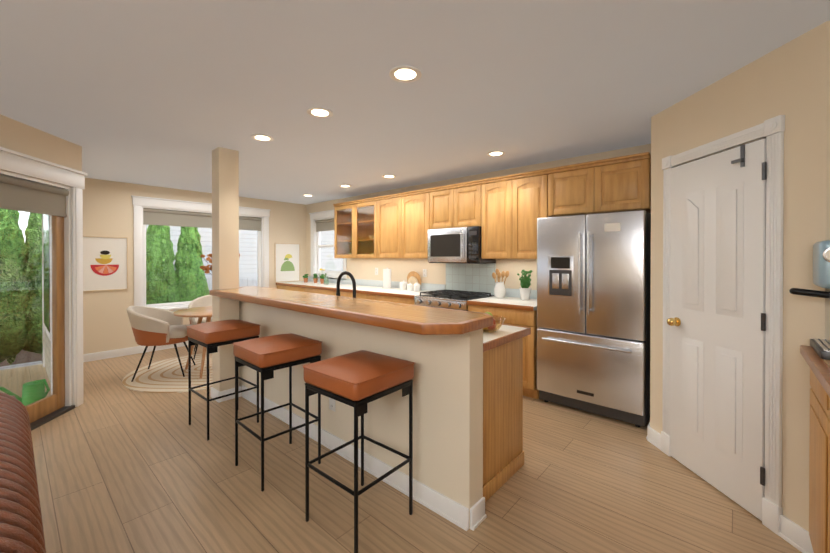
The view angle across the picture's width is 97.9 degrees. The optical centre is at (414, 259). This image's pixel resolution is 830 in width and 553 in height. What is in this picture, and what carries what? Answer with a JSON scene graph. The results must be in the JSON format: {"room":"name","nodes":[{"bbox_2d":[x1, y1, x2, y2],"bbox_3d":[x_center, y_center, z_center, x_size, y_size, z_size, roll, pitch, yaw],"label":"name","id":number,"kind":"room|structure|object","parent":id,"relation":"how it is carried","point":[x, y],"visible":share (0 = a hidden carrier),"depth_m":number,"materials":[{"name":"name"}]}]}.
{"room":"kitchen","nodes":[
{"label":"kitchen","id":0,"kind":"room"},
{"bbox_2d":[239,301,482,528],"bbox_3d":[-0.747,0.853,2.840,2.860,1.030,0.130,0,0,42],"label":"wall","id":1,"kind":"structure","parent":0,"point":[447,379],"depth_m":2.09,"materials":[{"name":"paint"}]},
{"bbox_2d":[329,398,334,411],"bbox_3d":[-0.599,1.034,2.616,0.072,0.115,0.008,0,0,42],"label":"outlet","id":2,"kind":"object","parent":1,"relation":"attached to","point":[331,404],"visible":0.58,"depth_m":2.61,"materials":[{"name":"plastic"}]},
{"bbox_2d":[209,286,492,334],"bbox_3d":[-0.806,0.313,2.719,2.942,0.050,0.495,0,0,42],"label":"bar","id":3,"kind":"object","parent":1,"relation":"on","point":[420,319],"visible":0.94,"depth_m":2.10,"materials":[{"name":"brown wood"}]},
{"bbox_2d":[0,344,801,552],"bbox_3d":[-2.136,1.424,1.844,7.865,0.100,8.630,0,0,42],"label":"floor","id":4,"kind":"structure","parent":0,"point":[120,468],"depth_m":2.13,"materials":[{"name":"brown wood"}]},
{"bbox_2d":[0,392,45,552],"bbox_3d":[-1.389,0.990,0.700,2.742,0.780,0.940,0,0,42],"label":"sofa","id":5,"kind":"object","parent":4,"relation":"on","point":[21,527],"visible":1,"depth_m":1.10,"materials":[{"name":"leather"}]},
{"bbox_2d":[122,352,212,392],"bbox_3d":[-2.590,1.354,4.532,1.680,0.009,1.680,0,0,2],"label":"round rug","id":6,"kind":"object","parent":4,"relation":"on","point":[164,376],"visible":0.4,"depth_m":4.14,"materials":[{"name":"beige wicker"}]},
{"bbox_2d":[127,306,195,381],"bbox_3d":[-3.002,0.942,4.275,0.642,0.810,0.626,0,0,-19],"label":"dining chair","id":7,"kind":"object","parent":6,"relation":"on","point":[152,326],"visible":0.92,"depth_m":4.06,"materials":[{"name":"beige fabric"}]},
{"bbox_2d":[173,306,211,377],"bbox_3d":[-2.452,0.983,4.460,0.880,0.728,0.880,0,0,42],"label":"dining table","id":8,"kind":"object","parent":6,"relation":"on","point":[201,312],"visible":0.33,"depth_m":4.23,"materials":[{"name":"brown wood"}]},
{"bbox_2d":[200,254,239,274],"bbox_3d":[-2.377,0.255,4.482,0.570,0.727,0.443,0,0,42],"label":"plant","id":9,"kind":"object","parent":8,"relation":"on","point":[206,268],"visible":0.25,"depth_m":4.51,"materials":[{"name":"red plant"}]},
{"bbox_2d":[188,295,211,359],"bbox_3d":[-2.914,0.937,5.226,0.627,0.810,0.642,0,0,-31],"label":"dining chair","id":10,"kind":"object","parent":6,"relation":"on","point":[205,300],"visible":0.29,"depth_m":5.25,"materials":[{"name":"beige fabric"}]},
{"bbox_2d":[186,319,259,440],"bbox_3d":[-1.589,0.944,3.008,0.432,0.844,0.432,0,0,40],"label":"stool","id":11,"kind":"object","parent":4,"relation":"on","point":[211,337],"visible":0.85,"depth_m":2.89,"materials":[{"name":"brown leather"}]},
{"bbox_2d":[210,147,240,402],"bbox_3d":[-1.877,0.144,3.585,0.213,2.440,0.213,0,0,42],"label":"post","id":12,"kind":"object","parent":4,"relation":"on","point":[225,218],"visible":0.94,"depth_m":3.52,"materials":[{"name":"paint"}]},
{"bbox_2d":[233,333,321,491],"bbox_3d":[-0.914,0.948,2.413,0.432,0.844,0.432,0,0,43],"label":"stool","id":13,"kind":"object","parent":4,"relation":"on","point":[266,356],"visible":1,"depth_m":2.31,"materials":[{"name":"brown leather"}]},
{"bbox_2d":[277,285,300,290],"bbox_3d":[-2.016,0.910,6.686,0.992,0.874,0.632,0,0,42],"label":"base cabinet","id":14,"kind":"object","parent":4,"relation":"on","point":[278,286],"depth_m":6.47,"materials":[{"name":"brown wood"}]},
{"bbox_2d":[276,276,536,310],"bbox_3d":[-0.526,0.411,5.345,4.998,0.144,0.648,0,0,42],"label":"countertop","id":15,"kind":"structure","parent":14,"relation":"on","point":[511,299],"depth_m":4.99,"materials":[{"name":"white stone"}]},
{"bbox_2d":[303,274,308,281],"bbox_3d":[-2.057,0.351,6.814,0.102,0.159,0.101,0,0,42],"label":"potted plant","id":16,"kind":"object","parent":15,"relation":"on","point":[305,277],"visible":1,"depth_m":6.79,"materials":[{"name":"ceramic"}]},
{"bbox_2d":[313,274,317,282],"bbox_3d":[-1.837,0.345,6.675,0.098,0.172,0.095,0,0,42],"label":"potted plant","id":17,"kind":"object","parent":15,"relation":"on","point":[315,278],"visible":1,"depth_m":6.65,"materials":[{"name":"ceramic"}]},
{"bbox_2d":[319,268,325,283],"bbox_3d":[-1.664,0.294,6.501,0.118,0.276,0.110,0,0,42],"label":"potted plant","id":18,"kind":"object","parent":15,"relation":"on","point":[322,280],"visible":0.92,"depth_m":6.48,"materials":[{"name":"ceramic"}]},
{"bbox_2d":[382,268,391,288],"bbox_3d":[-0.420,0.280,5.458,0.150,0.315,0.150,0,0,42],"label":"paper towel","id":19,"kind":"object","parent":15,"relation":"on","point":[386,278],"visible":1,"depth_m":5.40,"materials":[{"name":"white paper"}]},
{"bbox_2d":[400,280,404,289],"bbox_3d":[-0.164,0.369,5.191,0.109,0.140,0.109,0,0,33],"label":"canister","id":20,"kind":"object","parent":15,"relation":"on","point":[402,284],"depth_m":5.14,"materials":[{"name":"white ceramic"}]},
{"bbox_2d":[405,282,412,290],"bbox_3d":[-0.066,0.383,5.104,0.089,0.114,0.089,0,0,33],"label":"canister","id":21,"kind":"object","parent":15,"relation":"on","point":[409,286],"depth_m":5.07,"materials":[{"name":"white ceramic"}]},
{"bbox_2d":[407,271,420,289],"bbox_3d":[-0.018,0.302,5.219,0.270,0.268,0.070,0,0,42],"label":"round cutting board","id":22,"kind":"object","parent":15,"relation":"on","point":[413,277],"visible":0.58,"depth_m":5.19,"materials":[{"name":"brown wood"}]},
{"bbox_2d":[414,282,420,291],"bbox_3d":[0.030,0.376,5.018,0.099,0.127,0.099,0,0,-3],"label":"canister","id":23,"kind":"object","parent":15,"relation":"on","point":[417,287],"depth_m":4.98,"materials":[{"name":"white ceramic"}]},
{"bbox_2d":[492,269,508,297],"bbox_3d":[0.987,0.276,4.205,0.212,0.338,0.136,0,0,42],"label":"utensil crock","id":24,"kind":"object","parent":15,"relation":"on","point":[499,290],"visible":1,"depth_m":4.17,"materials":[{"name":"white ceramic"}]},
{"bbox_2d":[517,270,531,299],"bbox_3d":[1.219,0.279,4.008,0.160,0.334,0.171,0,0,42],"label":"rosemary plant","id":25,"kind":"object","parent":15,"relation":"on","point":[524,288],"visible":1,"depth_m":3.97,"materials":[{"name":"green plant"}]},
{"bbox_2d":[301,288,332,294],"bbox_3d":[-1.354,0.913,6.097,1.020,0.874,0.632,0,0,42],"label":"base cabinet","id":26,"kind":"object","parent":4,"relation":"on","point":[319,291],"depth_m":5.88,"materials":[{"name":"brown wood"}]},
{"bbox_2d":[333,291,368,298],"bbox_3d":[-0.705,0.916,5.518,0.960,0.874,0.632,0,0,42],"label":"base cabinet","id":27,"kind":"object","parent":4,"relation":"on","point":[346,294],"depth_m":5.28,"materials":[{"name":"brown wood"}]},
{"bbox_2d":[303,350,414,552],"bbox_3d":[-0.294,0.950,1.921,0.432,0.844,0.432,0,0,40],"label":"stool","id":28,"kind":"object","parent":4,"relation":"on","point":[358,381],"visible":1,"depth_m":1.82,"materials":[{"name":"brown leather"}]},
{"bbox_2d":[369,295,414,304],"bbox_3d":[-0.092,0.919,4.972,0.802,0.874,0.632,0,0,42],"label":"base cabinet","id":29,"kind":"object","parent":4,"relation":"on","point":[372,297],"depth_m":4.73,"materials":[{"name":"brown wood"}]},
{"bbox_2d":[415,290,494,310],"bbox_3d":[0.467,0.883,4.415,0.760,0.954,0.691,0,0,42],"label":"range","id":30,"kind":"object","parent":4,"relation":"on","point":[453,299],"visible":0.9,"depth_m":4.25,"materials":[{"name":"metal"}]},
{"bbox_2d":[468,305,538,398],"bbox_3d":[1.065,0.925,3.941,0.752,0.874,0.632,0,0,42],"label":"base cabinet","id":31,"kind":"object","parent":4,"relation":"on","point":[521,318],"depth_m":3.52,"materials":[{"name":"brown wood"}]},
{"bbox_2d":[483,337,523,501],"bbox_3d":[0.312,0.934,2.390,0.569,0.874,0.602,0,0,42],"label":"base cabinet","id":32,"kind":"object","parent":4,"relation":"on","point":[503,457],"visible":0.19,"depth_m":2.17,"materials":[{"name":"brown wood"}]},
{"bbox_2d":[483,323,530,351],"bbox_3d":[-0.499,0.473,3.124,2.850,0.045,0.623,0,0,42],"label":"countertop","id":33,"kind":"structure","parent":32,"relation":"on","point":[504,334],"depth_m":2.22,"materials":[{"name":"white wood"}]},
{"bbox_2d":[336,271,355,297],"bbox_3d":[-0.469,0.273,2.869,0.405,0.358,0.122,0,0,42],"label":"faucet","id":34,"kind":"object","parent":33,"relation":"on","point":[350,275],"visible":0.5,"depth_m":2.88,"materials":[{"name":"black metal"}]},
{"bbox_2d":[483,312,504,332],"bbox_3d":[0.463,0.394,2.301,0.216,0.122,0.216,0,0,42],"label":"fruit bowl","id":35,"kind":"object","parent":33,"relation":"on","point":[491,328],"visible":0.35,"depth_m":2.25,"materials":[{"name":"clear glass"}]},
{"bbox_2d":[537,210,650,426],"bbox_3d":[1.669,0.477,3.354,0.879,1.774,0.697,0,0,42],"label":"fridge","id":36,"kind":"object","parent":4,"relation":"on","point":[593,305],"visible":1,"depth_m":3.08,"materials":[{"name":"metal"}]},
{"bbox_2d":[809,373,823,552],"bbox_3d":[1.842,0.907,1.278,0.570,0.940,0.517,0,0,42],"label":"base cabinet","id":37,"kind":"object","parent":4,"relation":"on","point":[819,486],"depth_m":1.50,"materials":[{"name":"brown wood"}]},
{"bbox_2d":[800,345,829,400],"bbox_3d":[1.486,0.419,0.894,0.596,0.040,1.560,0,0,42],"label":"countertop","id":38,"kind":"structure","parent":37,"relation":"on","point":[819,368],"depth_m":1.38,"materials":[{"name":"brown wood"}]},
{"bbox_2d":[789,240,829,359],"bbox_3d":[1.845,0.158,1.393,0.550,0.473,0.325,0,0,42],"label":"espresso machine","id":39,"kind":"object","parent":38,"relation":"on","point":[821,271],"visible":1,"depth_m":1.51,"materials":[{"name":"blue metal"}]},
{"bbox_2d":[820,397,829,552],"bbox_3d":[1.499,0.909,0.892,0.570,0.940,0.516,0,0,42],"label":"base cabinet","id":40,"kind":"object","parent":4,"relation":"on","point":[824,437],"depth_m":1.33,"materials":[{"name":"brown wood"}]},
{"bbox_2d":[0,21,829,531],"bbox_3d":[-2.136,0.154,1.837,7.565,2.440,8.330,0,0,42],"label":"wall","id":41,"kind":"structure","parent":0,"point":[790,79],"depth_m":2.25,"materials":[{"name":"paint"}]},
{"bbox_2d":[0,147,87,430],"bbox_3d":[-3.072,0.276,2.397,0.195,2.190,2.129,0,0,-8],"label":"door frame","id":42,"kind":"structure","parent":41,"relation":"attached to","point":[60,202],"depth_m":3.21,"materials":[{"name":"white wood"}]},
{"bbox_2d":[42,214,50,383],"bbox_3d":[-4.118,-0.229,4.056,1.720,3.220,0.049,0,0,42],"label":"siding","id":43,"kind":"object","parent":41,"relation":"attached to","point":[47,312],"depth_m":3.99,"materials":[{"name":"white"}]},
{"bbox_2d":[83,236,127,291],"bbox_3d":[-4.227,0.057,4.932,0.022,0.740,0.500,0,0,42],"label":"framed picture","id":44,"kind":"object","parent":41,"relation":"attached to","point":[105,263],"visible":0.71,"depth_m":4.93,"materials":[{"name":"paper"}]},
{"bbox_2d":[131,195,270,311],"bbox_3d":[-3.398,-0.034,5.951,0.205,1.760,2.045,0,0,42],"label":"window","id":45,"kind":"structure","parent":41,"relation":"in","point":[159,211],"depth_m":5.59,"materials":[{"name":"clear glass"}]},
{"bbox_2d":[275,243,299,282],"bbox_3d":[-2.440,0.059,6.936,0.022,0.740,0.520,0,0,42],"label":"framed picture","id":46,"kind":"object","parent":41,"relation":"attached to","point":[287,262],"visible":0.96,"depth_m":6.93,"materials":[{"name":"paper"}]},
{"bbox_2d":[309,210,346,279],"bbox_3d":[-1.588,-0.274,6.798,1.170,1.270,0.190,0,0,42],"label":"window","id":47,"kind":"structure","parent":41,"relation":"in","point":[322,221],"depth_m":6.97,"materials":[{"name":"clear glass"}]},
{"bbox_2d":[373,196,396,257],"bbox_3d":[-0.258,-0.457,5.298,0.621,0.883,0.354,0,0,42],"label":"upper cabinet","id":48,"kind":"object","parent":41,"relation":"attached to","point":[384,207],"depth_m":5.21,"materials":[{"name":"brown wood"}]},
{"bbox_2d":[397,188,428,258],"bbox_3d":[0.117,-0.455,4.964,0.621,0.883,0.354,0,0,42],"label":"upper cabinet","id":49,"kind":"object","parent":41,"relation":"attached to","point":[412,207],"depth_m":4.85,"materials":[{"name":"brown wood"}]},
{"bbox_2d":[423,269,426,276],"bbox_3d":[0.138,0.195,5.182,0.072,0.115,0.008,0,0,42],"label":"electrical outlet","id":50,"kind":"object","parent":41,"relation":"attached to","point":[424,272],"visible":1,"depth_m":5.17,"materials":[{"name":"plastic"}]},
{"bbox_2d":[429,185,448,228],"bbox_3d":[0.469,-0.641,4.649,0.442,0.508,0.354,0,0,42],"label":"upper cabinet","id":51,"kind":"object","parent":41,"relation":"attached to","point":[438,197],"depth_m":4.56,"materials":[{"name":"brown wood"}]},
{"bbox_2d":[83,341,813,552],"bbox_3d":[-0.629,1.312,3.534,7.264,0.105,3.499,0,0,42],"label":"baseboard","id":52,"kind":"structure","parent":41,"relation":"attached to","point":[795,535],"depth_m":2.20,"materials":[{"name":"white wood"}]},
{"bbox_2d":[449,181,472,227],"bbox_3d":[0.710,-0.640,4.435,0.441,0.508,0.354,0,0,42],"label":"upper cabinet","id":53,"kind":"object","parent":41,"relation":"attached to","point":[460,195],"depth_m":4.34,"materials":[{"name":"brown wood"}]},
{"bbox_2d":[428,226,495,263],"bbox_3d":[0.560,-0.168,4.512,0.756,0.428,0.442,0,0,42],"label":"microwave","id":54,"kind":"object","parent":53,"relation":"attached to","point":[455,245],"visible":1,"depth_m":4.34,"materials":[{"name":"metal"}]},
{"bbox_2d":[446,263,495,294],"bbox_3d":[0.704,0.244,4.675,0.756,0.395,0.010,0,0,42],"label":"tile backsplash","id":55,"kind":"structure","parent":41,"relation":"attached to","point":[469,277],"depth_m":4.65,"materials":[{"name":"white tile"}]},
{"bbox_2d":[473,176,504,258],"bbox_3d":[1.019,-0.451,4.160,0.506,0.883,0.354,0,0,42],"label":"upper cabinet","id":56,"kind":"object","parent":41,"relation":"attached to","point":[488,195],"depth_m":4.07,"materials":[{"name":"brown wood"}]},
{"bbox_2d":[505,169,548,258],"bbox_3d":[1.285,-0.450,3.924,0.443,0.883,0.354,0,0,42],"label":"upper cabinet","id":57,"kind":"object","parent":41,"relation":"attached to","point":[505,212],"depth_m":3.81,"materials":[{"name":"brown wood"}]},
{"bbox_2d":[545,164,584,216],"bbox_3d":[1.637,-0.663,3.608,0.494,0.453,0.354,0,0,42],"label":"upper cabinet","id":58,"kind":"object","parent":41,"relation":"attached to","point":[564,187],"depth_m":3.53,"materials":[{"name":"brown wood"}]},
{"bbox_2d":[585,152,650,213],"bbox_3d":[1.917,-0.662,3.359,0.494,0.453,0.354,0,0,42],"label":"upper cabinet","id":59,"kind":"object","parent":41,"relation":"attached to","point":[623,183],"depth_m":3.21,"materials":[{"name":"brown wood"}]},
{"bbox_2d":[667,139,766,520],"bbox_3d":[1.787,0.366,2.189,0.470,1.988,0.472,0,0,42],"label":"pantry door","id":60,"kind":"structure","parent":41,"relation":"in","point":[716,321],"depth_m":2.11,"materials":[{"name":"white wood"}]},
{"bbox_2d":[661,115,784,534],"bbox_3d":[1.791,0.327,2.190,0.034,2.090,0.796,0,0,-3],"label":"door frame","id":61,"kind":"structure","parent":41,"relation":"attached to","point":[771,130],"depth_m":1.84,"materials":[{"name":"wood"}]},
{"bbox_2d":[0,0,829,204],"bbox_3d":[-2.136,-1.116,1.830,7.865,0.100,8.630,0,0,42],"label":"ceiling","id":62,"kind":"structure","parent":0,"point":[173,94],"depth_m":2.13,"materials":[{"name":"paint"}]},
{"bbox_2d":[251,134,273,141],"bbox_3d":[-1.343,-1.069,3.185,0.187,0.008,0.187,0,0,-3],"label":"recessed light","id":63,"kind":"object","parent":62,"relation":"in","point":[260,137],"depth_m":3.17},
{"bbox_2d":[307,107,332,117],"bbox_3d":[-0.690,-1.066,2.630,0.187,0.008,0.187,0,0,-3],"label":"recessed light","id":64,"kind":"object","parent":62,"relation":"in","point":[318,112],"depth_m":2.62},
{"bbox_2d":[382,175,395,177],"bbox_3d":[-0.338,-1.077,4.699,0.187,0.008,0.187,0,0,-3],"label":"recessed light","id":65,"kind":"object","parent":62,"relation":"in","point":[384,176],"depth_m":4.69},
{"bbox_2d":[389,66,421,82],"bbox_3d":[-0.056,-1.063,2.080,0.187,0.008,0.187,0,0,-3],"label":"recessed light","id":66,"kind":"object","parent":62,"relation":"in","point":[405,74],"depth_m":2.07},
{"bbox_2d":[487,151,504,155],"bbox_3d":[0.821,-1.071,3.666,0.187,0.008,0.187,0,0,-3],"label":"recessed light","id":67,"kind":"object","parent":62,"relation":"in","point":[493,153],"depth_m":3.66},
{"label":"outside","id":68,"kind":"structure","parent":0,"visible":0},
{"bbox_2d":[0,361,41,369],"bbox_3d":[-4.193,1.462,1.952,5.380,0.122,3.255,0,0,42],"label":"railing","id":69,"kind":"object","parent":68,"point":[17,365],"depth_m":4.73,"materials":[{"name":"wood"}]},
{"bbox_2d":[0,379,49,405],"bbox_3d":[-3.674,1.263,3.390,0.170,0.261,0.359,0,0,42],"label":"watering can","id":70,"kind":"object","parent":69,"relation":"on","point":[28,400],"depth_m":3.39,"materials":[{"name":"green plastic"}]},
{"bbox_2d":[0,350,42,366],"bbox_3d":[-10.085,1.706,14.266,30.000,0.100,36.000,0,0,42],"label":"ground","id":71,"kind":"structure","parent":68,"point":[34,358],"depth_m":6.21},
{"bbox_2d":[0,208,29,363],"bbox_3d":[-6.226,-0.076,5.307,0.966,3.560,0.997,0,0,6],"label":"tree","id":72,"kind":"object","parent":71,"relation":"on","point":[6,302],"depth_m":5.29,"materials":[{"name":"green plant"}]},
{"bbox_2d":[23,212,42,356],"bbox_3d":[-5.907,-0.029,5.860,0.953,3.460,0.937,0,0,26],"label":"tree","id":73,"kind":"object","parent":71,"relation":"on","point":[35,222],"depth_m":5.55,"materials":[{"name":"green plant"}]},
{"bbox_2d":[146,225,179,304],"bbox_3d":[-5.330,0.186,7.552,0.873,3.010,0.875,0,0,39],"label":"tree","id":74,"kind":"object","parent":71,"relation":"on","point":[166,270],"depth_m":7.37,"materials":[{"name":"green plant"}]},
{"bbox_2d":[174,227,208,301],"bbox_3d":[-5.007,0.209,8.003,0.830,2.960,0.865,0,0,10],"label":"tree","id":75,"kind":"object","parent":71,"relation":"on","point":[184,278],"depth_m":7.83,"materials":[{"name":"green plant"}]},
{"bbox_2d":[207,278,257,289],"bbox_3d":[-6.697,1.115,7.896,0.070,1.150,9.000,0,0,42],"label":"fence","id":76,"kind":"object","parent":71,"relation":"on","point":[244,282],"depth_m":10.06,"materials":[{"name":"white"}]},
{"bbox_2d":[146,225,342,279],"bbox_3d":[-2.318,-2.269,14.121,0.400,7.850,13.850,0,0,42],"label":"neighbor house","id":77,"kind":"structure","parent":71,"relation":"on","point":[250,271],"depth_m":10.89,"materials":[{"name":"white"}]}
]}

